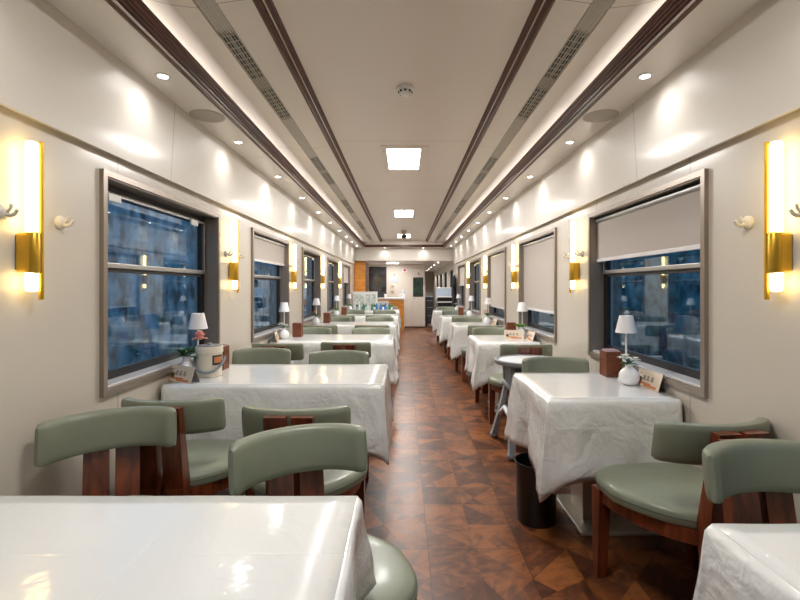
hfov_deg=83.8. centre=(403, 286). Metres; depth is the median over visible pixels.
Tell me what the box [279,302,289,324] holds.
table lamp
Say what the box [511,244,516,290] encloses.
wall sconce
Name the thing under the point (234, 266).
wall sconce
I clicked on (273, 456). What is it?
dining chair
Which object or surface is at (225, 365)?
wooden box
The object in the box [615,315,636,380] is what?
table lamp
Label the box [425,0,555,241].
trim
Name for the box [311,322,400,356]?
tablecloth
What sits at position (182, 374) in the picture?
table card
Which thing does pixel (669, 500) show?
dining chair
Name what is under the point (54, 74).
upper wall panel
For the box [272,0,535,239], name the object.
ceiling
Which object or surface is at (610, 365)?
wooden box
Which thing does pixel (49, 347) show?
wall
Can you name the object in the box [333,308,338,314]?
flower vase
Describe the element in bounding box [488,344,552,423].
dining chair
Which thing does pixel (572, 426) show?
tablecloth
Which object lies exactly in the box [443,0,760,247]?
ceiling panel
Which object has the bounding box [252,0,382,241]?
trim
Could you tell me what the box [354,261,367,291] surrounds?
tall cabinet
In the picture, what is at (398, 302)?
bar counter
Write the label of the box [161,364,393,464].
tablecloth
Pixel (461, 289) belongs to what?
window
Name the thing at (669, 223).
roller blind
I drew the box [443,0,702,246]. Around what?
trim
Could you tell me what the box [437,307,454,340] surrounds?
dining chair
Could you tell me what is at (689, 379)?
window
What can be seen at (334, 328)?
dining chair
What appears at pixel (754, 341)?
wall
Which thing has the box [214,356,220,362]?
picture
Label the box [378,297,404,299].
countertop
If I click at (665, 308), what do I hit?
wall
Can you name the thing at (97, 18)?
trim
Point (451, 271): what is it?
window
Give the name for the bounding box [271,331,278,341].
table card
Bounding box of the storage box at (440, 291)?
[436,287,451,296]
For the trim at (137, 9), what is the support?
attached to the wall at (49, 347)
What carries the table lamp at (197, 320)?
on the tablecloth at (365, 388)
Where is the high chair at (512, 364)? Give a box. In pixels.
[490,355,541,459]
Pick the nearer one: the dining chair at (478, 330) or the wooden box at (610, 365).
the wooden box at (610, 365)
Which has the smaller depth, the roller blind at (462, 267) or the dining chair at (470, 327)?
the dining chair at (470, 327)
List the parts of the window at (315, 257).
sash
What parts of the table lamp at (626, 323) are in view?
lamp shade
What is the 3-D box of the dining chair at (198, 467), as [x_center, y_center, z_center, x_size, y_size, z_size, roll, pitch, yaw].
[-1.045,0.901,2.176,0.566,0.817,0.598,0,0,0]
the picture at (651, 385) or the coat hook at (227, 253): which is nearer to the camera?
the picture at (651, 385)
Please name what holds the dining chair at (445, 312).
on the floor
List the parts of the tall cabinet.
door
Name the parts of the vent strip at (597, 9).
plate, plate, plate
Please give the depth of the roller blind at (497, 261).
6.84 m
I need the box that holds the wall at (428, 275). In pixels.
[425,272,432,295]
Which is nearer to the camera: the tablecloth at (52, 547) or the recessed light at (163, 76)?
the tablecloth at (52, 547)
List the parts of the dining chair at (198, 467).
leg, backrest, leg, rail, seat, leg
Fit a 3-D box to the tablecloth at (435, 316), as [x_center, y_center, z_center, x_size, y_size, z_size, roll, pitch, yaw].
[1.005,0.791,10.527,0.740,0.470,0.823,0,0,0]
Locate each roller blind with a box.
[254,235,284,265]
[344,266,347,282]
[460,266,463,285]
[490,252,503,308]
[523,235,553,313]
[595,183,699,261]
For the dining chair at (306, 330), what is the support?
on the floor
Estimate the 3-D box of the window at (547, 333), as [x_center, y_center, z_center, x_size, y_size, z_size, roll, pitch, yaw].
[1.455,-0.018,4.730,0.150,1.055,1.300,0,0,0]
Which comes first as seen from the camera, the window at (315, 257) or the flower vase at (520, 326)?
the flower vase at (520, 326)
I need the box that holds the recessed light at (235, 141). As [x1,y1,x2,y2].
[233,140,243,143]
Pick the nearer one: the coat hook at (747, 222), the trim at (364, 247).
the coat hook at (747, 222)
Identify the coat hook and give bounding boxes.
[0,204,19,218]
[54,216,74,228]
[224,250,233,256]
[574,250,583,256]
[733,216,753,228]
[788,204,799,217]
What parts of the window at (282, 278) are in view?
sash, sill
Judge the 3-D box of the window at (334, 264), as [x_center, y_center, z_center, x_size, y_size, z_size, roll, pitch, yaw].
[-1.455,-0.018,8.790,0.150,1.055,1.300,0,0,0]
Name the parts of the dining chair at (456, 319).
leg, backrest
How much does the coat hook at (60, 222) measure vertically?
0.054 m
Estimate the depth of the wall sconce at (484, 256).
7.47 m
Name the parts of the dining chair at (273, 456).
leg, backrest, leg, seat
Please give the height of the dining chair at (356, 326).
0.817 m
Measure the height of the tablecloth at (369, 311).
0.442 m
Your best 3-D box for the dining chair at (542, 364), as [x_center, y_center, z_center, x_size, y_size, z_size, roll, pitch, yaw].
[1.045,0.901,2.929,0.566,0.817,0.598,0,0,0]
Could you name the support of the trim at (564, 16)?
attached to the trim
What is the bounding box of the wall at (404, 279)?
[368,264,424,327]
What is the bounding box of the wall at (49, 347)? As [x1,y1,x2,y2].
[0,105,353,495]
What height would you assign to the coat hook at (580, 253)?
0.054 m
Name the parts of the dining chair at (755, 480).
leg, leg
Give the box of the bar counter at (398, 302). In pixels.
[378,297,404,330]
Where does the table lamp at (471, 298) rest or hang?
on the tablecloth at (444, 321)
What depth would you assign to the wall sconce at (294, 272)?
5.52 m
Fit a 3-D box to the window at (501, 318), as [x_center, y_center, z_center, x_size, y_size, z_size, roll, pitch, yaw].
[1.455,-0.018,6.760,0.150,1.055,1.300,0,0,0]
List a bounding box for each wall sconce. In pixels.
[16,141,43,299]
[229,221,238,292]
[291,244,296,290]
[321,255,324,289]
[339,262,340,288]
[467,262,468,288]
[483,255,486,289]
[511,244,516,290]
[569,221,578,292]
[764,141,791,299]
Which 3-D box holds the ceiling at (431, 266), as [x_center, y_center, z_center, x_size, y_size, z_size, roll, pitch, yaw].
[0.000,-0.755,16.960,2.800,0.050,9.080,0,0,0]
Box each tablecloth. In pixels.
[0,496,376,599]
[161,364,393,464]
[270,334,398,385]
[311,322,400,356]
[339,314,399,339]
[352,309,400,329]
[431,310,441,331]
[436,315,466,343]
[446,322,491,359]
[464,335,540,390]
[504,373,682,502]
[693,523,799,599]
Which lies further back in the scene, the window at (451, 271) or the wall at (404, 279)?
the wall at (404, 279)
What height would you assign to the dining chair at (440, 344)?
0.817 m
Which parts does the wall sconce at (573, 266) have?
brass rod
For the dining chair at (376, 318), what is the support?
on the floor
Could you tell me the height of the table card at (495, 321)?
0.092 m
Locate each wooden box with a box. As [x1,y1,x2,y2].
[222,344,228,369]
[292,322,302,336]
[323,312,330,322]
[341,306,346,314]
[458,307,463,314]
[505,321,515,329]
[600,349,621,376]
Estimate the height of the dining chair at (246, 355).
0.817 m
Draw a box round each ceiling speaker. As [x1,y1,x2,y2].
[189,109,224,122]
[583,109,618,122]
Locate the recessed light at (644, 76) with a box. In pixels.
[637,72,653,79]
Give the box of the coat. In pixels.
[451,275,456,306]
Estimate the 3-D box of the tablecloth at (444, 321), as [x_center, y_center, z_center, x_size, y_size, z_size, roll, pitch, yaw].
[1.009,0.798,8.580,0.733,0.482,0.815,0,0,0]
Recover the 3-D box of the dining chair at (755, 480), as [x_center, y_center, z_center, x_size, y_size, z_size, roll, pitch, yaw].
[1.141,0.901,1.199,0.566,0.817,0.598,0,0,2]
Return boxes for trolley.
[435,296,451,309]
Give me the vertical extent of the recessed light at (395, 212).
0.012 m
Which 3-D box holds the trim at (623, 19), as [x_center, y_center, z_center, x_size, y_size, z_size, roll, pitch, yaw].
[1.048,-1.213,5.200,0.365,0.084,13.600,0,0,0]
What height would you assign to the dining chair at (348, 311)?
0.817 m
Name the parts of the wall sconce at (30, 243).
brass rod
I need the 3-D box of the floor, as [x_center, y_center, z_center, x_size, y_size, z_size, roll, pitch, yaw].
[0.000,1.350,9.950,3.100,0.080,23.100,0,0,0]
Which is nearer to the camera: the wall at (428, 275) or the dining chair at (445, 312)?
the dining chair at (445, 312)
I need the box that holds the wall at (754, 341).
[433,109,799,523]
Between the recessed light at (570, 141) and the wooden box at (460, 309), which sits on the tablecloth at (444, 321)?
the wooden box at (460, 309)
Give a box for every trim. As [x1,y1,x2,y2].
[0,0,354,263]
[47,0,363,247]
[105,0,364,246]
[142,0,370,242]
[215,0,379,242]
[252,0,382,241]
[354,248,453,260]
[364,245,443,246]
[364,247,442,247]
[365,240,442,244]
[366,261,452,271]
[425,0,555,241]
[428,0,592,242]
[437,0,665,242]
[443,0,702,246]
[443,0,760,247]
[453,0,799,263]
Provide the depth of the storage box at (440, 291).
12.40 m
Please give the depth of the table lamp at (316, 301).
6.68 m
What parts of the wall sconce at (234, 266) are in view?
brass rod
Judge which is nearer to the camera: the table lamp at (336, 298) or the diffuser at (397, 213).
the diffuser at (397, 213)
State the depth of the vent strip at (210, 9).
2.57 m
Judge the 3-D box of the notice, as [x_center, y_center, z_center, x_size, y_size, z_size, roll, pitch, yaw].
[-0.310,-0.240,14.292,0.240,0.160,0.014,0,0,0]
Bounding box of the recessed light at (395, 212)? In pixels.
[391,209,417,216]
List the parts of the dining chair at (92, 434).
leg, backrest, leg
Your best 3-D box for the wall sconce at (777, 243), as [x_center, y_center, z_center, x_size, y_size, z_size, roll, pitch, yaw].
[1.366,-0.245,1.635,0.068,0.584,0.063,0,0,0]
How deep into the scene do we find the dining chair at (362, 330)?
5.43 m
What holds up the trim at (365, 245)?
attached to the trim at (364, 247)
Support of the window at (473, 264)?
in the wall at (754, 341)
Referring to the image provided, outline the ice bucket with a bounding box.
[193,343,225,377]
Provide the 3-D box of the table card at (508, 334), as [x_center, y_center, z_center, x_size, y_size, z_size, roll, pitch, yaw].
[1.185,0.510,4.800,0.210,0.092,0.062,0,0,15]
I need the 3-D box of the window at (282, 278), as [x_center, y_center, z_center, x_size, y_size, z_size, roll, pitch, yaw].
[-1.455,-0.018,4.730,0.150,1.055,1.300,0,0,0]
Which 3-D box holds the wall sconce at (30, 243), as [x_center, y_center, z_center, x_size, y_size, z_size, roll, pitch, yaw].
[-1.366,-0.245,1.635,0.068,0.584,0.063,0,0,0]
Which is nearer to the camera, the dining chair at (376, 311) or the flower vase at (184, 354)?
the flower vase at (184, 354)
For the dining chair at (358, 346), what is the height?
0.817 m
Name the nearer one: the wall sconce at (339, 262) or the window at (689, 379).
the window at (689, 379)
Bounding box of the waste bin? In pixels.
[514,452,556,528]
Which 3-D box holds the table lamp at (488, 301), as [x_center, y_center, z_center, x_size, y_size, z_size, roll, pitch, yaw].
[1.320,0.363,6.980,0.120,0.386,0.120,0,0,0]
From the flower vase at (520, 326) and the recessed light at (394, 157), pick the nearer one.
the recessed light at (394, 157)
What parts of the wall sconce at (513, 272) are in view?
brass rod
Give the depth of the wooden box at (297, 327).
4.95 m
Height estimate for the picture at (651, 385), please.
0.020 m
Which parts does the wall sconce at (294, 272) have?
brass rod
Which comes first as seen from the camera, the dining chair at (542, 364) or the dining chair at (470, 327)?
the dining chair at (542, 364)
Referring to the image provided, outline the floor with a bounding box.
[210,322,698,599]
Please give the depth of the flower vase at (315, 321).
6.57 m
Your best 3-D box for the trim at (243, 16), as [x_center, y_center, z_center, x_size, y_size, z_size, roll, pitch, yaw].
[-0.706,-1.215,5.200,0.161,0.050,13.600,0,0,0]
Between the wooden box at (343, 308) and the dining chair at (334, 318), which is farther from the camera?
the wooden box at (343, 308)
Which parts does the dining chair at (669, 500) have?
leg, seat, rail, leg, backrest, leg, leg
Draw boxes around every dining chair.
[34,406,176,495]
[121,397,254,495]
[228,423,418,599]
[232,348,290,363]
[241,405,366,522]
[252,343,303,359]
[303,325,337,333]
[303,327,331,333]
[309,350,368,479]
[321,342,370,357]
[331,315,354,321]
[331,316,350,321]
[347,310,362,313]
[352,327,389,333]
[355,325,389,328]
[366,315,390,316]
[366,316,393,321]
[374,310,395,313]
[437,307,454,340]
[439,310,457,345]
[444,311,465,353]
[447,316,477,364]
[454,317,481,370]
[461,325,502,389]
[472,327,504,402]
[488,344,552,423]
[522,356,588,372]
[591,417,769,577]
[702,438,799,523]
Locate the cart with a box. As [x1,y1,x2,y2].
[425,296,433,325]
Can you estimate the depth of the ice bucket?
2.73 m
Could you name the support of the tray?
on the high chair at (512, 364)
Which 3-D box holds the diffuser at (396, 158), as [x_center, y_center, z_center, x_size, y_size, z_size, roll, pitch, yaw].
[-0.003,-1.242,4.350,0.305,0.005,0.696,0,0,0]
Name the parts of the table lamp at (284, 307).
lamp shade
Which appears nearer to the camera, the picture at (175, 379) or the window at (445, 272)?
the picture at (175, 379)
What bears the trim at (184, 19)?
attached to the trim
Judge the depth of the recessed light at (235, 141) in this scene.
3.29 m
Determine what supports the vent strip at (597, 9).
attached to the trim at (623, 19)
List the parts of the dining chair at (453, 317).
backrest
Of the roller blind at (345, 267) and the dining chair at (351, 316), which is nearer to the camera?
the dining chair at (351, 316)
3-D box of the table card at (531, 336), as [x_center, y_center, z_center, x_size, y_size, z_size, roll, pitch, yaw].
[1.335,0.510,4.660,0.062,0.092,0.210,0,0,-4]
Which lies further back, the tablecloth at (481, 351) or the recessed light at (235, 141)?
the tablecloth at (481, 351)
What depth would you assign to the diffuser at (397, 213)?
7.52 m
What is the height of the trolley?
1.061 m
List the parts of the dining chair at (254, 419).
leg, backrest, leg, seat, rail, leg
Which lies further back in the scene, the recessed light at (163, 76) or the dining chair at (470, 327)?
the dining chair at (470, 327)
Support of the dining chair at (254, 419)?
on the floor
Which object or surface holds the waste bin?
on the floor
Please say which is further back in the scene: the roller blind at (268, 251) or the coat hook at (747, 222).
the roller blind at (268, 251)
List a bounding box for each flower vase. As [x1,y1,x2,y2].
[170,330,207,366]
[277,323,289,338]
[312,310,319,324]
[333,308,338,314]
[467,307,472,315]
[483,310,491,323]
[515,324,526,337]
[618,354,639,385]
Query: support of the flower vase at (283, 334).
on the tablecloth at (383, 350)
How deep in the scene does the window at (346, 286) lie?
11.38 m
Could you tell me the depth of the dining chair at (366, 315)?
7.81 m
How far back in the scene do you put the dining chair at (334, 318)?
7.43 m
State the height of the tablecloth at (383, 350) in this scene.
0.452 m
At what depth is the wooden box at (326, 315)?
6.90 m
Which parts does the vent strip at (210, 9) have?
plate, plate, plate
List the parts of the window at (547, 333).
sill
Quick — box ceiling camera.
[401,230,406,238]
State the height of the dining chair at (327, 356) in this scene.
0.817 m
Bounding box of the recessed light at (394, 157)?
[380,146,428,169]
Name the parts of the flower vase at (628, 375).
flower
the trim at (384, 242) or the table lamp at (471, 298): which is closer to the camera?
the table lamp at (471, 298)
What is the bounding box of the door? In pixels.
[411,269,424,325]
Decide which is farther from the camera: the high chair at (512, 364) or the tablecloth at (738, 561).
the high chair at (512, 364)
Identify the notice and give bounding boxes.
[391,277,397,281]
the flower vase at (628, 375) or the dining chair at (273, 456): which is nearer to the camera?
the dining chair at (273, 456)
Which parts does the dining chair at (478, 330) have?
leg, leg, backrest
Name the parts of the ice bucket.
lid, carrying handle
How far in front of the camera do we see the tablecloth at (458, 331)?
6.38 m
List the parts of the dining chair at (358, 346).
leg, leg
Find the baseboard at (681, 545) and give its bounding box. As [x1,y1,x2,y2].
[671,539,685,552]
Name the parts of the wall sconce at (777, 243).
brass rod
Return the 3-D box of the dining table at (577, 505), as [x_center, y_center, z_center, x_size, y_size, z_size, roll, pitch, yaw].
[1.050,0.939,2.560,0.650,0.742,0.680,0,0,0]
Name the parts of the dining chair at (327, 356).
backrest, leg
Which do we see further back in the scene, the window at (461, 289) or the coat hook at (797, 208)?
the window at (461, 289)
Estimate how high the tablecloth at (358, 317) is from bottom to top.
0.444 m
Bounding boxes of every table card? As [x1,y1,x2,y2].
[168,364,199,383]
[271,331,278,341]
[491,318,498,324]
[504,330,523,338]
[526,331,537,341]
[637,368,667,391]
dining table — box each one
[494,391,508,412]
[557,481,661,535]
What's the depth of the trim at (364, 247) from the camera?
12.08 m
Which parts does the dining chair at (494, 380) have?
leg, seat, rail, leg, backrest, leg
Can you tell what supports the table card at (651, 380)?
on the tablecloth at (572, 426)
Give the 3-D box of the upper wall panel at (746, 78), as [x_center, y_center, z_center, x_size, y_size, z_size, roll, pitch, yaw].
[1.367,-0.845,5.300,0.064,0.450,13.800,0,0,0]
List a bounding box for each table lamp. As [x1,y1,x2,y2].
[188,313,207,344]
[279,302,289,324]
[312,298,319,323]
[334,296,339,307]
[469,296,474,315]
[485,298,491,315]
[517,302,527,323]
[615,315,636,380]
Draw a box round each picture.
[172,377,188,382]
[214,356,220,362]
[639,381,655,389]
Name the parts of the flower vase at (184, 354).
flower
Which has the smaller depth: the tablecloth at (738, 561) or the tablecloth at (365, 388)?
the tablecloth at (738, 561)
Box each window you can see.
[99,168,219,397]
[251,227,289,342]
[302,247,320,323]
[327,257,338,313]
[343,263,349,307]
[369,267,386,296]
[445,272,446,286]
[450,270,452,295]
[458,263,464,308]
[469,257,480,314]
[487,247,505,323]
[518,227,556,342]
[588,168,708,397]
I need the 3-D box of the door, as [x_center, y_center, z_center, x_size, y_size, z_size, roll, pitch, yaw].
[0.453,0.345,14.280,0.425,1.830,0.039,0,0,0]
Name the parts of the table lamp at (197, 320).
lamp shade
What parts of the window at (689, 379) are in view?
sill, sash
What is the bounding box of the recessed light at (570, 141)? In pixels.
[564,140,574,143]
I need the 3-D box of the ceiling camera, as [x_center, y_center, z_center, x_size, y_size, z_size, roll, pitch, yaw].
[0.000,-1.160,9.900,0.140,0.180,0.140,0,0,0]
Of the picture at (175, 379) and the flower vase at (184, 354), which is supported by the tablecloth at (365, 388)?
the flower vase at (184, 354)
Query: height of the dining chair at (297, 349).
0.817 m
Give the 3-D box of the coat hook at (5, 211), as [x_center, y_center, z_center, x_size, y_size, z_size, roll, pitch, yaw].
[-1.369,-0.262,1.550,0.063,0.054,0.054,0,0,0]
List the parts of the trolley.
rail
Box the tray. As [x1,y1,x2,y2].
[494,355,541,367]
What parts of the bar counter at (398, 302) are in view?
panel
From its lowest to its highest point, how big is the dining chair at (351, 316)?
0.817 m
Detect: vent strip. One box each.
[194,0,374,242]
[433,0,613,242]
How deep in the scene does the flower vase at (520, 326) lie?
4.85 m
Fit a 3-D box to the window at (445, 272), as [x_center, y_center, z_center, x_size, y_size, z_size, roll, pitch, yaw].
[1.442,-0.005,14.900,0.115,0.970,0.640,0,0,0]
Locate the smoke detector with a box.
[396,84,413,96]
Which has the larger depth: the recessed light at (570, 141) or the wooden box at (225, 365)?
the recessed light at (570, 141)
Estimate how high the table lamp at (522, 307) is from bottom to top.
0.386 m
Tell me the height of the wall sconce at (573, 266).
0.584 m
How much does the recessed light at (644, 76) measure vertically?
0.004 m
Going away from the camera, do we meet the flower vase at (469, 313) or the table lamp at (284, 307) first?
the table lamp at (284, 307)
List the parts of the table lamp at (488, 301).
lamp shade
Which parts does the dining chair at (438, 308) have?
backrest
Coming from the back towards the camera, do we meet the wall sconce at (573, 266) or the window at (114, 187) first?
the wall sconce at (573, 266)
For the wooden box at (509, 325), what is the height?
0.165 m
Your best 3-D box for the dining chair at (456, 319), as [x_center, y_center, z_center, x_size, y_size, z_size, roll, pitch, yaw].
[1.050,0.901,7.159,0.566,0.817,0.598,0,0,0]
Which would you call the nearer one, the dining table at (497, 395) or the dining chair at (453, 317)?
the dining table at (497, 395)
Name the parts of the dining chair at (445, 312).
leg, backrest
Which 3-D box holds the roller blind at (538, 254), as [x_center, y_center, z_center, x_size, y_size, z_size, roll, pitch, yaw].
[1.435,-0.120,4.730,0.032,0.765,1.226,0,0,0]
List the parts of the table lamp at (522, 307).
lamp shade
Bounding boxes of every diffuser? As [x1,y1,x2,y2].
[387,149,420,168]
[394,210,412,216]
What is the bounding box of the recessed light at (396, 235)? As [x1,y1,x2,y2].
[395,234,412,237]
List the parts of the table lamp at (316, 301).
lamp shade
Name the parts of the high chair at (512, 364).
leg, leg, seat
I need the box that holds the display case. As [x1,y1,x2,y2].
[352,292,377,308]
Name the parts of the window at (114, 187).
sill, sash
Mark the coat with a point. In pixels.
(454, 281)
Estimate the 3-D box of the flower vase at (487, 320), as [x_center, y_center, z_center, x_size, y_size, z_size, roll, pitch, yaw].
[1.262,0.451,6.697,0.135,0.211,0.138,0,0,-39]
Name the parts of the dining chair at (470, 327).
leg, backrest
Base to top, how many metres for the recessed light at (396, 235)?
0.012 m
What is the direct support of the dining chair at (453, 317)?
on the floor
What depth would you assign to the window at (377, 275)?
14.28 m
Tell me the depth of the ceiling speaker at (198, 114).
2.77 m
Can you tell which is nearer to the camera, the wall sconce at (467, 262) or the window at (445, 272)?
the wall sconce at (467, 262)
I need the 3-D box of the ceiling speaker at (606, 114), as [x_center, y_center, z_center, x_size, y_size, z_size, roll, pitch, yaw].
[1.230,-1.067,2.790,0.210,0.006,0.210,0,0,0]
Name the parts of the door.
pane frame, pane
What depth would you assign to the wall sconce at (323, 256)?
7.47 m
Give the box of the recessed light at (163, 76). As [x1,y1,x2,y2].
[154,72,170,79]
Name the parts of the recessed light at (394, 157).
light frame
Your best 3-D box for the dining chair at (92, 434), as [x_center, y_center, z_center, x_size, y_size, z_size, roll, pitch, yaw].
[-1.064,0.901,1.595,0.566,0.817,0.598,0,0,-29]

